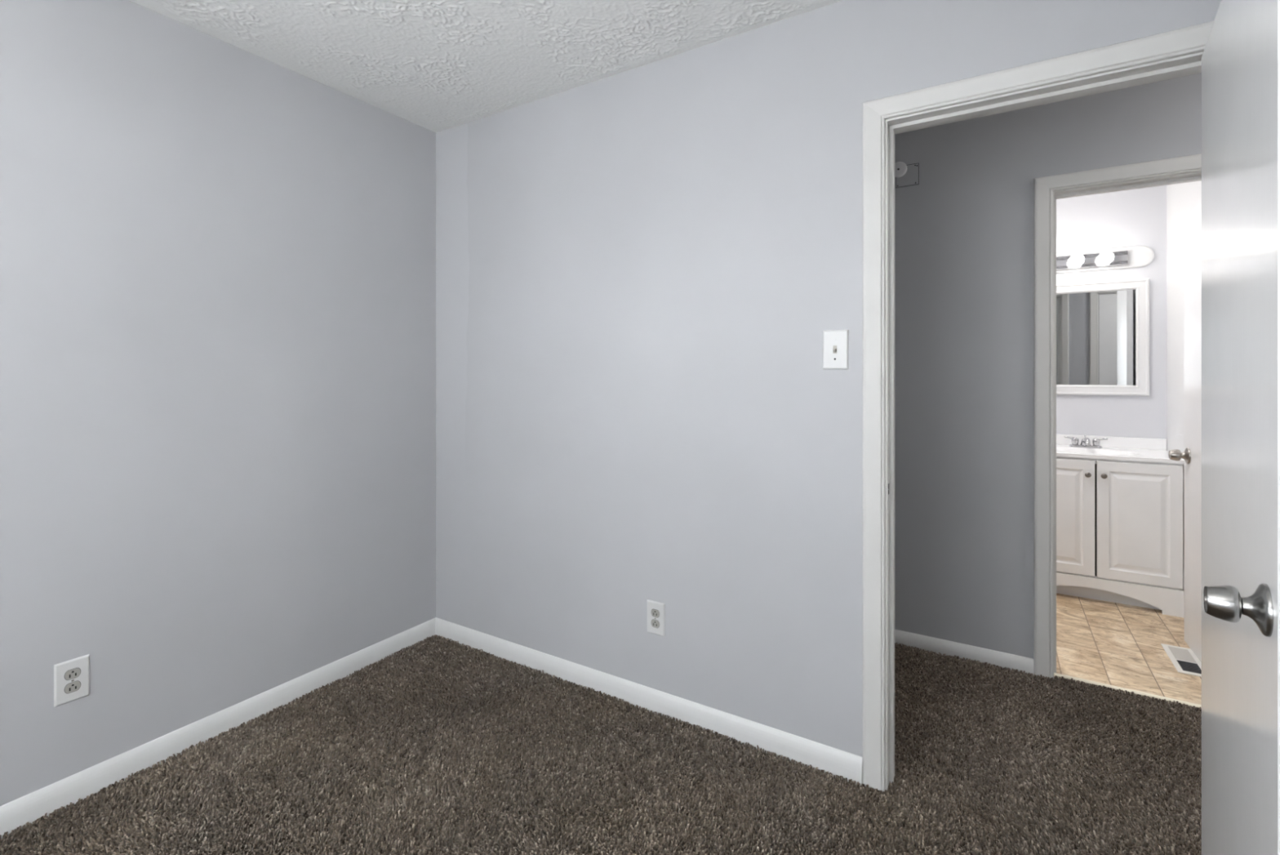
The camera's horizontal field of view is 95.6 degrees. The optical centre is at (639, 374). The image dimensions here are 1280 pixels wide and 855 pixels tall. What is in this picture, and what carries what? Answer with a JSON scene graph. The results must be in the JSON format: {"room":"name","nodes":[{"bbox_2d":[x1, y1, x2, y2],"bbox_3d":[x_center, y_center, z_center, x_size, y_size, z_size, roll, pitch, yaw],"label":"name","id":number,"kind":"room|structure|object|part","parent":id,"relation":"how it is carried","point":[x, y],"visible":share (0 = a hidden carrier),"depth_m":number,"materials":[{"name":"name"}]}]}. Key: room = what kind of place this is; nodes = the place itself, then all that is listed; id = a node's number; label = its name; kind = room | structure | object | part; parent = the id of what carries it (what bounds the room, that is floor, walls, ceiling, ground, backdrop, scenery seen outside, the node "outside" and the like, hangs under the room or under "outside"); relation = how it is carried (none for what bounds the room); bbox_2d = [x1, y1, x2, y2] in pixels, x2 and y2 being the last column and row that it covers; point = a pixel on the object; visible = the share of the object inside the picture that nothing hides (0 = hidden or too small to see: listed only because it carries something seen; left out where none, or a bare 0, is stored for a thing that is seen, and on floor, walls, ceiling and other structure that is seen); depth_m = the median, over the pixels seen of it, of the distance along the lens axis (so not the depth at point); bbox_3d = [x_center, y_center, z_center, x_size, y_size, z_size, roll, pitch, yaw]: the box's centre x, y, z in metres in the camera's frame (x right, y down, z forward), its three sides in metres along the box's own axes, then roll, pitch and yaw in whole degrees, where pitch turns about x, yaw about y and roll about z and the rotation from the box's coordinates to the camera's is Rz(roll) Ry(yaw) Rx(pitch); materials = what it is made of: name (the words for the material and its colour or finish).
{"room":"empty bedroom","nodes":[
{"label":"empty bedroom","id":0,"kind":"room"},
{"bbox_2d":[0,0,435,805],"bbox_3d":[-1.867,0.055,1.488,0.100,2.460,3.415,0,0,32],"label":"wall","id":1,"kind":"structure","parent":0,"point":[218,257],"depth_m":1.96,"materials":[{"name":"grey paint"}]},
{"bbox_2d":[53,653,89,706],"bbox_3d":[-1.670,0.899,1.707,0.008,0.122,0.077,0,0,32],"label":"wall outlet","id":2,"kind":"object","parent":1,"relation":"attached to","point":[71,677],"visible":1,"depth_m":1.70,"materials":[{"name":"white plastic"}]},
{"bbox_2d":[64,680,80,693],"bbox_3d":[-1.668,0.918,1.706,0.003,0.029,0.037,0,0,32],"label":"receptacle","id":3,"kind":"object","parent":2,"relation":"attached to","point":[70,686],"depth_m":1.71,"materials":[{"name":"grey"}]},
{"bbox_2d":[64,666,80,679],"bbox_3d":[-1.669,0.879,1.706,0.001,0.029,0.037,0,0,32],"label":"receptacle","id":4,"kind":"object","parent":2,"relation":"attached to","point":[70,673],"depth_m":1.71,"materials":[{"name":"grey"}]},
{"bbox_2d":[0,617,435,838],"bbox_3d":[-1.822,1.221,1.452,0.015,0.084,3.200,0,0,32],"label":"baseboard","id":5,"kind":"structure","parent":1,"relation":"attached to","point":[30,806],"depth_m":1.94,"materials":[{"name":"white paint"}]},
{"bbox_2d":[128,0,842,133],"bbox_3d":[-0.596,-1.212,0.674,3.120,0.086,3.358,0,0,32],"label":"ceiling","id":6,"kind":"structure","parent":0,"point":[436,66],"depth_m":2.02,"materials":[{"name":"white paint"}]},
{"bbox_2d":[2,592,1201,854],"bbox_3d":[0.689,1.288,1.447,4.500,0.054,6.020,0,0,32],"label":"floor","id":7,"kind":"structure","parent":0,"point":[1100,641],"depth_m":2.43,"materials":[{"name":"beige stone"}]},
{"bbox_2d":[0,634,1201,854],"bbox_3d":[0.305,1.252,1.478,3.595,0.019,3.089,0,0,32],"label":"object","id":8,"kind":"structure","parent":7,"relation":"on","point":[1127,748],"depth_m":1.80,"materials":[{"name":"brown carpet"}]},
{"bbox_2d":[1056,456,1184,617],"bbox_3d":[2.620,0.865,3.399,0.760,0.800,0.470,0,0,32],"label":"vanity cabinet","id":9,"kind":"object","parent":7,"relation":"on","point":[1120,523],"visible":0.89,"depth_m":3.15,"materials":[{"name":"white wood"}]},
{"bbox_3d":[2.359,0.798,3.321,0.388,0.642,0.018,0,0,32],"label":"door","id":10,"kind":"part","parent":9,"relation":"part of","materials":[{"name":"white wood"}]},
{"bbox_3d":[2.486,0.556,3.219,0.029,0.029,0.024,0,0,32],"label":"knob","id":11,"kind":"part","parent":9,"relation":"part of","materials":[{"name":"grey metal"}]},
{"bbox_3d":[2.546,0.556,3.183,0.029,0.029,0.024,0,0,32],"label":"knob","id":12,"kind":"part","parent":9,"relation":"part of","materials":[{"name":"grey metal"}]},
{"bbox_2d":[1056,434,1184,463],"bbox_3d":[2.627,0.466,3.407,0.783,0.180,0.451,0,0,32],"label":"countertop","id":13,"kind":"structure","parent":9,"relation":"on","point":[1123,448],"depth_m":3.41,"materials":[{"name":"white stone"}]},
{"bbox_2d":[1063,434,1107,448],"bbox_3d":[2.700,0.404,3.514,0.156,0.074,0.156,0,0,-13],"label":"faucet","id":14,"kind":"object","parent":13,"relation":"on","point":[1085,442],"visible":1,"depth_m":3.50,"materials":[{"name":"silver metal"}]},
{"bbox_3d":[2.644,0.404,3.556,0.074,0.049,0.037,0,0,32],"label":"handle","id":15,"kind":"part","parent":14,"relation":"part of","materials":[{"name":"silver metal"}]},
{"bbox_3d":[2.681,0.402,3.484,0.054,0.052,0.139,0,0,32],"label":"spout","id":16,"kind":"part","parent":14,"relation":"part of","materials":[{"name":"silver metal"}]},
{"bbox_3d":[2.704,0.433,3.520,0.160,0.014,0.052,0,0,32],"label":"deck plate","id":17,"kind":"part","parent":14,"relation":"part of","materials":[{"name":"silver metal"}]},
{"bbox_3d":[2.763,0.404,3.483,0.074,0.049,0.037,0,0,32],"label":"handle","id":18,"kind":"part","parent":14,"relation":"part of","materials":[{"name":"silver metal"}]},
{"bbox_3d":[2.684,0.798,3.122,0.356,0.642,0.018,0,0,32],"label":"door","id":19,"kind":"part","parent":9,"relation":"part of","materials":[{"name":"white wood"}]},
{"bbox_2d":[1053,672,1201,706],"bbox_3d":[1.996,1.256,2.276,0.611,0.016,0.040,0,0,32],"label":"threshold","id":20,"kind":"object","parent":7,"relation":"on","point":[1116,687],"visible":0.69,"depth_m":2.30,"materials":[{"name":"beige wood"}]},
{"bbox_2d":[1160,643,1201,676],"bbox_3d":[2.415,1.263,2.568,0.110,0.004,0.304,0,0,32],"label":"floor vent","id":21,"kind":"object","parent":7,"relation":"in","point":[1184,660],"visible":0.91,"depth_m":2.56,"materials":[{"name":"white metal"}]},
{"bbox_2d":[435,0,1221,756],"bbox_3d":[0.871,0.055,1.744,4.300,2.460,0.115,0,0,32],"label":"wall","id":22,"kind":"structure","parent":0,"point":[642,272],"depth_m":2.10,"materials":[{"name":"grey paint"}]},
{"bbox_2d":[435,617,862,785],"bbox_3d":[-0.156,1.221,2.298,1.970,0.084,0.015,0,0,32],"label":"baseboard","id":23,"kind":"structure","parent":22,"relation":"attached to","point":[838,762],"depth_m":2.12,"materials":[{"name":"white paint"}]},
{"bbox_2d":[647,599,665,636],"bbox_3d":[0.058,0.911,2.171,0.077,0.122,0.008,0,0,32],"label":"wall outlet","id":24,"kind":"object","parent":22,"relation":"attached to","point":[655,610],"visible":1,"depth_m":2.17,"materials":[{"name":"white plastic"}]},
{"bbox_2d":[650,618,659,627],"bbox_3d":[0.057,0.930,2.169,0.037,0.029,0.001,0,0,32],"label":"receptacle","id":25,"kind":"object","parent":24,"relation":"attached to","point":[655,623],"depth_m":2.17,"materials":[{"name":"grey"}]},
{"bbox_2d":[650,608,659,617],"bbox_3d":[0.057,0.891,2.169,0.037,0.029,0.001,0,0,32],"label":"receptacle","id":26,"kind":"object","parent":24,"relation":"attached to","point":[655,612],"depth_m":2.17,"materials":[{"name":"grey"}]},
{"bbox_2d":[822,329,848,368],"bbox_3d":[0.613,-0.079,1.824,0.079,0.124,0.019,1,0,32],"label":"light switch","id":27,"kind":"object","parent":22,"relation":"attached to","point":[835,342],"visible":1,"depth_m":1.82,"materials":[{"name":"white plastic"}]},
{"bbox_2d":[862,21,1213,791],"bbox_3d":[1.086,0.210,1.602,0.873,2.089,0.132,0,0,32],"label":"door frame","id":28,"kind":"structure","parent":22,"relation":"attached to","point":[1190,40],"depth_m":1.75,"materials":[{"name":"white paint"}]},
{"bbox_3d":[0.752,0.348,1.763,0.009,0.058,0.032,0,0,32],"label":"strike plate","id":29,"kind":"part","parent":28,"relation":"part of","materials":[{"name":"white paint"}]},
{"bbox_2d":[1201,0,1279,854],"bbox_3d":[1.129,0.242,1.087,0.169,1.994,0.752,0,0,38],"label":"door","id":30,"kind":"structure","parent":22,"relation":"in","point":[1241,56],"depth_m":1.00,"materials":[{"name":"white wood"}]},
{"bbox_3d":[0.888,0.347,0.885,0.038,0.053,0.053,0,0,38],"label":"knob","id":31,"kind":"part","parent":30,"relation":"part of","materials":[{"name":"silver metal"}]},
{"bbox_2d":[894,72,1201,674],"bbox_3d":[1.812,0.055,2.417,3.400,2.460,0.115,0,0,32],"label":"wall","id":32,"kind":"structure","parent":0,"point":[964,234],"depth_m":2.55,"materials":[{"name":"paint"}]},
{"bbox_2d":[894,161,919,187],"bbox_3d":[1.230,-0.935,2.698,0.122,0.118,0.014,0,0,32],"label":"plate","id":33,"kind":"object","parent":32,"relation":"attached to","point":[905,175],"visible":0.85,"depth_m":2.70,"materials":[{"name":"paint"}]},
{"bbox_2d":[894,629,1033,675],"bbox_3d":[0.992,1.229,2.844,1.555,0.067,0.015,0,0,32],"label":"baseboard","id":34,"kind":"structure","parent":32,"relation":"attached to","point":[998,658],"depth_m":2.56,"materials":[{"name":"white paint"}]},
{"bbox_2d":[1034,153,1201,678],"bbox_3d":[2.004,0.218,2.289,0.749,2.085,0.132,0,0,32],"label":"door frame","id":35,"kind":"structure","parent":32,"relation":"attached to","point":[1044,187],"depth_m":2.41,"materials":[{"name":"white paint"}]},
{"bbox_2d":[1168,203,1201,662],"bbox_3d":[2.411,0.254,2.485,0.110,2.010,0.635,0,0,30],"label":"door","id":36,"kind":"structure","parent":32,"relation":"in","point":[1192,455],"depth_m":2.63,"materials":[{"name":"white wood"}]},
{"bbox_3d":[2.505,0.376,2.717,0.038,0.053,0.053,0,0,30],"label":"knob","id":37,"kind":"part","parent":36,"relation":"part of","materials":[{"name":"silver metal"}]},
{"bbox_2d":[1056,185,1166,439],"bbox_3d":[2.438,0.055,3.847,1.770,2.460,0.100,0,0,32],"label":"wall","id":38,"kind":"structure","parent":0,"point":[1138,216],"depth_m":3.50,"materials":[{"name":"paint"}]},
{"bbox_2d":[1056,278,1149,395],"bbox_3d":[2.750,-0.222,3.581,0.602,0.694,0.025,0,0,32],"label":"wall mirror","id":39,"kind":"object","parent":38,"relation":"attached to","point":[1103,327],"visible":0.63,"depth_m":3.54,"materials":[{"name":"white wood"}]},
{"bbox_3d":[2.752,-0.222,3.585,0.486,0.578,0.004,0,0,32],"label":"glass","id":40,"kind":"part","parent":39,"relation":"part of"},
{"bbox_2d":[1056,245,1154,273],"bbox_3d":[2.680,-0.703,3.563,0.750,0.128,0.131,0,0,32],"label":"vanity light","id":41,"kind":"object","parent":38,"relation":"attached to","point":[1135,256],"visible":0.66,"depth_m":3.51,"materials":[{"name":"silver metal"}]},
{"bbox_2d":[1069,253,1084,266],"bbox_3d":[2.665,-0.699,3.542,0.074,0.074,0.081,0,0,-4],"label":"bulb","id":42,"kind":"object","parent":41,"relation":"attached to","point":[1077,260],"depth_m":3.52,"materials":[{"name":"white glass"}]},
{"bbox_2d":[1097,251,1114,263],"bbox_3d":[2.788,-0.699,3.466,0.081,0.074,0.074,0,0,-23],"label":"bulb","id":43,"kind":"object","parent":41,"relation":"attached to","point":[1105,257],"depth_m":3.45,"materials":[{"name":"white glass"}]},
{"bbox_2d":[1056,434,1166,449],"bbox_3d":[2.739,0.410,3.590,0.783,0.068,0.020,0,0,32],"label":"backsplash","id":44,"kind":"structure","parent":38,"relation":"attached to","point":[1112,442],"depth_m":3.48,"materials":[{"name":"white stone"}]},
{"bbox_2d":[1166,180,1201,591],"bbox_3d":[2.747,0.055,2.755,0.100,2.460,1.439,0,0,32],"label":"wall","id":45,"kind":"structure","parent":0,"point":[1182,198],"depth_m":3.20,"materials":[{"name":"white paint"}]}
]}

